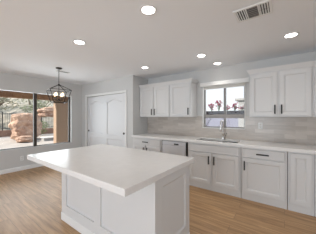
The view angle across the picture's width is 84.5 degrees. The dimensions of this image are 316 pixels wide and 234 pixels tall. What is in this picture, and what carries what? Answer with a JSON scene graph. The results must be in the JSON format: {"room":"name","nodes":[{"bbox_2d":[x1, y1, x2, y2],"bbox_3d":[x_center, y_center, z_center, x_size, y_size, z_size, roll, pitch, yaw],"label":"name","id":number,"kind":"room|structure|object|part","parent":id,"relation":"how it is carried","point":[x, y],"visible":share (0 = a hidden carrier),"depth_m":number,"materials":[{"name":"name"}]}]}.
{"room":"kitchen","nodes":[
{"label":"kitchen","id":0,"kind":"room"},
{"bbox_2d":[0,72,81,169],"bbox_3d":[-4.692,0.150,2.976,0.150,2.440,8.300,0,0,36],"label":"wall","id":1,"kind":"structure","parent":0,"point":[10,158],"depth_m":4.80,"materials":[{"name":"grey paint"}]},
{"bbox_2d":[0,163,42,174],"bbox_3d":[-4.799,1.320,2.689,0.014,0.100,7.710,0,0,36],"label":"baseboard","id":2,"kind":"structure","parent":1,"relation":"attached to","point":[10,170],"depth_m":4.43,"materials":[{"name":"white paint"}]},
{"bbox_2d":[0,90,69,149],"bbox_3d":[-3.399,0.070,4.806,0.070,1.470,1.940,0,0,36],"label":"window","id":3,"kind":"structure","parent":1,"relation":"in","point":[34,94],"depth_m":4.79,"materials":[{"name":"brown metal"}]},
{"bbox_2d":[0,89,71,141],"bbox_3d":[-3.339,0.070,4.762,0.070,1.468,1.939,0,0,36],"label":"trim","id":4,"kind":"structure","parent":1,"relation":"attached to","point":[0,89],"depth_m":5.52,"materials":[{"name":"white paint"}]},
{"bbox_2d":[82,75,147,147],"bbox_3d":[-1.415,0.150,5.360,2.350,2.440,0.590,0,0,36],"label":"wall","id":5,"kind":"structure","parent":0,"point":[136,124],"depth_m":4.63,"materials":[{"name":"grey paint"}]},
{"bbox_2d":[88,96,103,145],"bbox_3d":[-1.913,0.361,5.422,0.904,1.998,0.044,0,0,36],"label":"door","id":6,"kind":"structure","parent":5,"relation":"in","point":[95,104],"depth_m":5.44,"materials":[{"name":"white paint"}]},
{"bbox_2d":[85,90,126,147],"bbox_3d":[-1.593,0.330,5.115,1.910,2.080,0.016,0,0,36],"label":"trim","id":7,"kind":"structure","parent":5,"relation":"attached to","point":[122,91],"depth_m":4.95,"materials":[{"name":"white paint"}]},
{"bbox_2d":[104,93,124,146],"bbox_3d":[-1.223,0.361,4.875,0.904,1.998,0.044,0,0,36],"label":"door","id":8,"kind":"structure","parent":5,"relation":"in","point":[114,104],"depth_m":4.87,"materials":[{"name":"white paint"}]},
{"bbox_2d":[0,0,315,84],"bbox_3d":[-1.205,-1.150,0.443,8.770,0.160,8.600,0,0,36],"label":"ceiling","id":9,"kind":"structure","parent":0,"point":[37,37],"depth_m":2.31,"materials":[{"name":"white paint"}]},
{"bbox_2d":[46,67,71,102],"bbox_3d":[-2.162,-0.691,3.796,0.414,0.757,0.414,0,0,-42],"label":"lantern chandelier","id":10,"kind":"object","parent":9,"relation":"hanging from","point":[58,68],"visible":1,"depth_m":3.78,"materials":[{"name":"brown metal"}]},
{"bbox_2d":[73,39,85,44],"bbox_3d":[-1.124,-1.066,2.485,0.176,0.008,0.176,0,0,36],"label":"recessed light","id":11,"kind":"object","parent":9,"relation":"in","point":[79,42],"visible":1,"depth_m":2.49,"materials":[{"name":"white"}]},
{"bbox_2d":[140,5,156,15],"bbox_3d":[-0.096,-1.066,1.739,0.176,0.008,0.176,0,0,36],"label":"recessed light","id":12,"kind":"object","parent":9,"relation":"in","point":[148,10],"visible":1,"depth_m":1.74,"materials":[{"name":"white paint"}]},
{"bbox_2d":[233,0,272,22],"bbox_3d":[0.965,-1.063,1.771,0.330,0.012,0.250,0,0,36],"label":"ceiling vent","id":13,"kind":"object","parent":9,"relation":"in","point":[263,8],"visible":1,"depth_m":1.75,"materials":[{"name":"white plastic"}]},
{"bbox_2d":[283,32,299,38],"bbox_3d":[1.738,-1.066,2.273,0.176,0.008,0.176,0,0,36],"label":"recessed light","id":14,"kind":"object","parent":9,"relation":"in","point":[293,34],"visible":1,"depth_m":2.27,"materials":[{"name":"white"}]},
{"bbox_2d":[0,166,315,233],"bbox_3d":[-1.205,1.400,0.443,8.770,0.060,8.600,0,0,36],"label":"floor","id":15,"kind":"structure","parent":0,"point":[30,199],"depth_m":2.50,"materials":[{"name":"brown wood"}]},
{"bbox_2d":[61,165,189,233],"bbox_3d":[-0.474,0.939,2.127,1.579,0.862,0.636,0,0,36],"label":"kitchen island","id":16,"kind":"object","parent":15,"relation":"on","point":[162,206],"visible":0.64,"depth_m":1.74,"materials":[{"name":"white paint"}]},
{"bbox_3d":[-0.652,0.939,1.882,1.567,0.862,0.020,0,0,36],"label":"panel","id":17,"kind":"part","parent":16,"relation":"part of","materials":[{"name":"white paint"}]},
{"bbox_2d":[27,144,194,196],"bbox_3d":[-0.578,0.482,2.024,1.685,0.052,1.065,0,0,36],"label":"island countertop","id":18,"kind":"structure","parent":16,"relation":"on","point":[123,171],"depth_m":1.67,"materials":[{"name":"white stone"}]},
{"bbox_3d":[-0.474,1.320,2.127,1.579,0.100,0.636,0,0,36],"label":"baseboard","id":19,"kind":"part","parent":16,"relation":"part of","materials":[{"name":"white paint"}]},
{"bbox_3d":[0.160,0.939,1.683,0.020,0.862,0.610,0,0,36],"label":"panel","id":20,"kind":"part","parent":16,"relation":"part of","materials":[{"name":"white paint"}]},
{"bbox_2d":[133,137,161,152],"bbox_3d":[-0.125,0.938,4.371,0.890,0.864,0.650,0,0,36],"label":"base cabinet","id":21,"kind":"object","parent":15,"relation":"on","point":[155,145],"visible":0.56,"depth_m":4.09,"materials":[{"name":"white paint"}]},
{"bbox_3d":[-0.465,0.968,4.277,0.400,0.575,0.024,0,0,36],"label":"door","id":22,"kind":"part","parent":21,"relation":"part of","materials":[{"name":"white paint"}]},
{"bbox_3d":[-0.286,0.595,4.148,0.840,0.145,0.024,0,0,36],"label":"drawer","id":23,"kind":"part","parent":21,"relation":"part of","materials":[{"name":"white paint"}]},
{"bbox_3d":[-0.108,0.968,4.019,0.400,0.575,0.024,0,0,36],"label":"door","id":24,"kind":"part","parent":21,"relation":"part of","materials":[{"name":"white paint"}]},
{"bbox_2d":[132,133,315,153],"bbox_3d":[1.224,0.480,3.402,4.219,0.048,0.634,0,0,36],"label":"countertop","id":25,"kind":"structure","parent":21,"relation":"on","point":[288,147],"depth_m":3.11,"materials":[{"name":"white stone"}]},
{"bbox_2d":[220,120,226,138],"bbox_3d":[1.302,0.256,3.549,0.206,0.400,0.105,0,0,-34],"label":"faucet","id":26,"kind":"object","parent":25,"relation":"on","point":[221,121],"visible":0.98,"depth_m":3.59,"materials":[{"name":"silver metal"}]},
{"bbox_3d":[1.300,0.197,3.542,0.030,0.282,0.200,0,0,36],"label":"spout","id":27,"kind":"part","parent":26,"relation":"part of","materials":[{"name":"silver metal"}]},
{"bbox_2d":[162,140,187,155],"bbox_3d":[0.499,0.943,3.920,0.600,0.855,0.610,0,0,36],"label":"dishwasher","id":28,"kind":"object","parent":15,"relation":"on","point":[169,147],"visible":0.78,"depth_m":3.65,"materials":[{"name":"white metal"}]},
{"bbox_3d":[0.340,0.930,3.702,0.569,0.650,0.050,0,0,36],"label":"door","id":29,"kind":"part","parent":28,"relation":"part of","materials":[{"name":"silver metal"}]},
{"bbox_3d":[0.340,0.559,3.702,0.569,0.083,0.050,0,0,36],"label":"control panel","id":30,"kind":"part","parent":28,"relation":"part of","materials":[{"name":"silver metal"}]},
{"bbox_2d":[188,142,240,197],"bbox_3d":[1.157,0.938,3.440,0.979,0.864,0.650,0,0,36],"label":"base cabinet","id":31,"kind":"object","parent":15,"relation":"on","point":[217,168],"visible":0.93,"depth_m":3.16,"materials":[{"name":"white paint"}]},
{"bbox_3d":[0.799,0.968,3.359,0.444,0.575,0.024,0,0,36],"label":"door","id":32,"kind":"part","parent":31,"relation":"part of","materials":[{"name":"white paint"}]},
{"bbox_3d":[0.995,0.595,3.217,0.929,0.145,0.024,0,0,36],"label":"drawer","id":33,"kind":"part","parent":31,"relation":"part of","materials":[{"name":"white paint"}]},
{"bbox_3d":[1.191,0.968,3.074,0.444,0.575,0.024,0,0,36],"label":"door","id":34,"kind":"part","parent":31,"relation":"part of","materials":[{"name":"white paint"}]},
{"bbox_2d":[241,147,286,208],"bbox_3d":[1.811,0.938,2.965,0.621,0.864,0.650,0,0,36],"label":"base cabinet","id":35,"kind":"object","parent":15,"relation":"on","point":[263,172],"visible":0.99,"depth_m":2.73,"materials":[{"name":"white paint"}]},
{"bbox_3d":[1.649,0.595,2.742,0.571,0.145,0.024,0,0,36],"label":"drawer","id":36,"kind":"part","parent":35,"relation":"part of","materials":[{"name":"white paint"}]},
{"bbox_3d":[1.649,0.968,2.742,0.571,0.575,0.024,0,0,36],"label":"door","id":37,"kind":"part","parent":35,"relation":"part of","materials":[{"name":"white paint"}]},
{"bbox_2d":[287,152,313,215],"bbox_3d":[2.198,0.938,2.707,0.292,0.864,0.612,0,0,36],"label":"base cabinet","id":38,"kind":"object","parent":15,"relation":"on","point":[300,166],"visible":0.94,"depth_m":2.47,"materials":[{"name":"white paint"}]},
{"bbox_2d":[314,154,315,216],"bbox_3d":[2.617,0.938,2.379,0.762,0.864,0.650,0,0,36],"label":"base cabinet","id":39,"kind":"object","parent":15,"relation":"on","point":[314,154],"visible":0.3,"depth_m":2.39,"materials":[{"name":"white paint"}]},
{"bbox_2d":[147,51,315,144],"bbox_3d":[1.276,0.150,3.857,8.770,2.440,0.160,0,0,36],"label":"wall","id":40,"kind":"structure","parent":0,"point":[296,130],"depth_m":3.44,"materials":[{"name":"tile"}]},
{"bbox_2d":[139,81,169,116],"bbox_3d":[-0.023,-0.417,4.465,0.943,0.830,0.382,0,0,36],"label":"upper cabinet","id":41,"kind":"object","parent":40,"relation":"attached to","point":[155,97],"visible":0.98,"depth_m":4.30,"materials":[{"name":"white paint"}]},
{"bbox_3d":[-0.297,-0.379,4.489,0.437,0.718,0.024,0,0,36],"label":"door","id":42,"kind":"part","parent":41,"relation":"part of","materials":[{"name":"white paint"}]},
{"bbox_3d":[-0.018,-0.796,4.472,0.943,0.072,0.365,0,0,36],"label":"crown moulding","id":43,"kind":"part","parent":41,"relation":"part of","materials":[{"name":"white paint"}]},
{"bbox_3d":[0.084,-0.379,4.213,0.437,0.718,0.024,0,0,36],"label":"door","id":44,"kind":"part","parent":41,"relation":"part of","materials":[{"name":"white paint"}]},
{"bbox_2d":[169,78,198,116],"bbox_3d":[0.593,-0.417,4.018,0.575,0.830,0.382,0,0,36],"label":"upper cabinet","id":45,"kind":"object","parent":40,"relation":"attached to","point":[183,92],"visible":1,"depth_m":3.90,"materials":[{"name":"white paint"}]},
{"bbox_3d":[0.491,-0.379,3.917,0.495,0.718,0.024,0,0,36],"label":"door","id":46,"kind":"part","parent":45,"relation":"part of","materials":[{"name":"white paint"}]},
{"bbox_3d":[0.598,-0.796,4.025,0.575,0.072,0.365,0,0,36],"label":"crown moulding","id":47,"kind":"part","parent":45,"relation":"part of","materials":[{"name":"white paint"}]},
{"bbox_2d":[203,87,241,128],"bbox_3d":[1.386,-0.223,3.715,0.875,0.935,0.070,0,0,36],"label":"trim","id":48,"kind":"structure","parent":40,"relation":"attached to","point":[203,87],"depth_m":3.96,"materials":[{"name":"white paint"}]},
{"bbox_2d":[204,86,244,128],"bbox_3d":[1.424,-0.223,3.768,0.875,0.935,0.064,0,0,36],"label":"window","id":49,"kind":"structure","parent":40,"relation":"in","point":[224,115],"depth_m":3.73,"materials":[{"name":"grey"}]},
{"bbox_3d":[1.424,-0.015,3.768,0.805,0.080,0.060,0,0,36],"label":"rail","id":50,"kind":"part","parent":49,"relation":"part of","materials":[{"name":"grey"}]},
{"bbox_2d":[200,77,248,89],"bbox_3d":[1.363,-0.682,3.654,0.990,0.155,0.084,0,0,36],"label":"window valance","id":51,"kind":"object","parent":40,"relation":"attached to","point":[240,82],"visible":0.88,"depth_m":3.61,"materials":[{"name":"white paint"}]},
{"bbox_2d":[206,110,243,125],"bbox_3d":[1.661,0.041,3.979,1.170,0.371,0.488,0,0,36],"label":"planter","id":52,"kind":"object","parent":40,"relation":"attached to","point":[240,111],"visible":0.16,"depth_m":4.11,"materials":[{"name":"grey"}]},
{"bbox_2d":[215,100,221,110],"bbox_3d":[1.493,-0.268,4.272,0.211,0.305,0.130,0,0,36],"label":"flowering plant","id":53,"kind":"object","parent":52,"relation":"in","point":[218,105],"visible":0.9,"depth_m":4.26,"materials":[{"name":"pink plant"}]},
{"bbox_2d":[258,123,262,128],"bbox_3d":[1.929,0.165,3.276,0.072,0.116,0.010,0,0,36],"label":"wall outlet","id":54,"kind":"object","parent":40,"relation":"attached to","point":[260,125],"visible":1,"depth_m":3.27,"materials":[{"name":"white plastic"}]},
{"bbox_2d":[246,61,312,116],"bbox_3d":[2.032,-0.417,2.973,0.893,0.830,0.382,0,0,36],"label":"upper cabinet","id":55,"kind":"object","parent":40,"relation":"attached to","point":[286,90],"visible":1,"depth_m":2.80,"materials":[{"name":"white paint"}]},
{"bbox_3d":[1.795,-0.379,2.969,0.390,0.718,0.024,0,0,36],"label":"door","id":56,"kind":"part","parent":55,"relation":"part of","materials":[{"name":"white paint"}]},
{"bbox_3d":[2.037,-0.796,2.979,0.893,0.072,0.365,0,0,36],"label":"crown moulding","id":57,"kind":"part","parent":55,"relation":"part of","materials":[{"name":"white paint"}]},
{"bbox_3d":[2.138,-0.379,2.720,0.390,0.718,0.024,0,0,36],"label":"door","id":58,"kind":"part","parent":55,"relation":"part of","materials":[{"name":"white paint"}]},
{"bbox_2d":[313,60,315,116],"bbox_3d":[2.700,-0.417,2.487,0.754,0.830,0.382,0,0,36],"label":"upper cabinet","id":59,"kind":"object","parent":40,"relation":"attached to","point":[314,61],"visible":0.56,"depth_m":2.59,"materials":[{"name":"white paint"}]},
{"bbox_3d":[2.465,-0.379,2.483,0.342,0.718,0.024,0,0,36],"label":"door","id":60,"kind":"part","parent":59,"relation":"part of","materials":[{"name":"white paint"}]},
{"label":"outside","id":61,"kind":"structure","parent":0,"visible":0},
{"bbox_3d":[-13.539,1.605,22.197,72.000,0.230,100.000,0,0,36],"label":"ground","id":62,"kind":"structure","parent":61,"visible":0},
{"bbox_2d":[0,128,52,136],"bbox_3d":[-9.842,1.230,14.567,0.250,0.520,40.000,0,0,36],"label":"wall","id":63,"kind":"structure","parent":62,"relation":"on","point":[3,133],"depth_m":12.88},
{"bbox_2d":[1,112,52,129],"bbox_3d":[-11.913,0.290,11.709,0.060,1.360,23.060,0,0,36],"label":"iron fence","id":64,"kind":"object","parent":63,"relation":"on","point":[51,126],"visible":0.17,"depth_m":14.60,"materials":[{"name":"grey metal"}]},
{"bbox_3d":[-11.989,0.305,11.603,0.020,1.230,22.700,0,0,36],"label":"picket panel","id":65,"kind":"part","parent":64,"relation":"part of","materials":[{"name":"grey metal"}]},
{"bbox_2d":[18,99,51,117],"bbox_3d":[-12.570,-0.257,18.519,3.704,4.318,3.543,0,0,36],"label":"tree","id":66,"kind":"object","parent":62,"relation":"on","point":[45,101],"visible":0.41,"depth_m":17.99,"materials":[{"name":"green plant"}]},
{"bbox_2d":[206,118,237,126],"bbox_3d":[3.305,0.720,6.251,10.000,1.540,0.200,0,0,36],"label":"wall","id":67,"kind":"structure","parent":62,"relation":"on","point":[230,122],"depth_m":6.74,"materials":[{"name":"grey paint"}]},
{"bbox_2d":[235,98,243,126],"bbox_3d":[2.854,0.440,5.714,0.540,2.100,0.400,0,0,36],"label":"pillar","id":68,"kind":"structure","parent":62,"relation":"on","point":[240,101],"depth_m":5.64,"materials":[{"name":"grey paint"}]},
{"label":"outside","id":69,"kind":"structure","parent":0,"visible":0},
{"bbox_2d":[0,97,52,129],"bbox_3d":[-33.252,-6.618,42.700,60.000,16.576,110.000,0,0,36],"label":"hillside","id":70,"kind":"structure","parent":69,"point":[6,114],"depth_m":21.06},
{"bbox_2d":[0,97,21,111],"bbox_3d":[-15.973,-0.933,17.261,3.706,4.441,3.716,0,0,36],"label":"tree","id":71,"kind":"object","parent":70,"relation":"on","point":[4,100],"visible":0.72,"depth_m":17.61,"materials":[{"name":"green plant"}]},
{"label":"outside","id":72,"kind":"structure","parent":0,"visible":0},
{"bbox_2d":[0,133,52,148],"bbox_3d":[-6.475,1.520,9.649,10.580,0.200,20.000,0,0,36],"label":"floor","id":73,"kind":"structure","parent":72,"point":[5,142],"depth_m":9.69,"materials":[{"name":"concrete"}]},
{"bbox_2d":[15,136,32,142],"bbox_3d":[-7.472,1.251,9.838,0.839,0.378,0.939,0,0,36],"label":"boulder","id":74,"kind":"object","parent":73,"relation":"on","point":[19,139],"visible":0.86,"depth_m":9.56,"materials":[{"name":"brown stone"}]},
{"bbox_2d":[8,113,41,139],"bbox_3d":[-8.187,0.593,10.843,1.570,1.694,1.736,0,0,36],"label":"boulder","id":75,"kind":"object","parent":73,"relation":"on","point":[21,124],"visible":0.73,"depth_m":10.27,"materials":[{"name":"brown stone"}]},
{"bbox_2d":[40,136,52,140],"bbox_3d":[-6.499,1.310,10.791,0.480,0.220,1.240,0,0,36],"label":"stone ledge","id":76,"kind":"object","parent":73,"relation":"on","point":[48,138],"visible":0.48,"depth_m":10.39,"materials":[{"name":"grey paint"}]},
{"bbox_2d":[53,101,67,142],"bbox_3d":[-4.525,0.343,8.139,0.290,2.155,0.570,0,0,36],"label":"patio column","id":77,"kind":"structure","parent":73,"relation":"on","point":[60,110],"depth_m":7.99,"materials":[{"name":"beige paint"}]},
{"bbox_2d":[0,90,67,100],"bbox_3d":[-5.057,-0.912,7.382,0.260,0.345,12.000,0,0,36],"label":"beam","id":78,"kind":"structure","parent":77,"relation":"on","point":[8,94],"depth_m":6.92,"materials":[{"name":"brown wood"}]},
{"bbox_3d":[-7.238,0.784,13.351,0.962,1.311,1.002,0,0,36],"label":"boulder","id":79,"kind":"object","parent":73,"relation":"on","visible":0},
{"bbox_2d":[37,107,52,116],"bbox_3d":[-7.563,-0.345,12.625,1.222,0.830,2.140,0,0,36],"label":"boulder","id":80,"kind":"object","parent":79,"relation":"on","point":[46,111],"visible":0.46,"depth_m":11.86,"materials":[{"name":"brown stone"}]}
]}

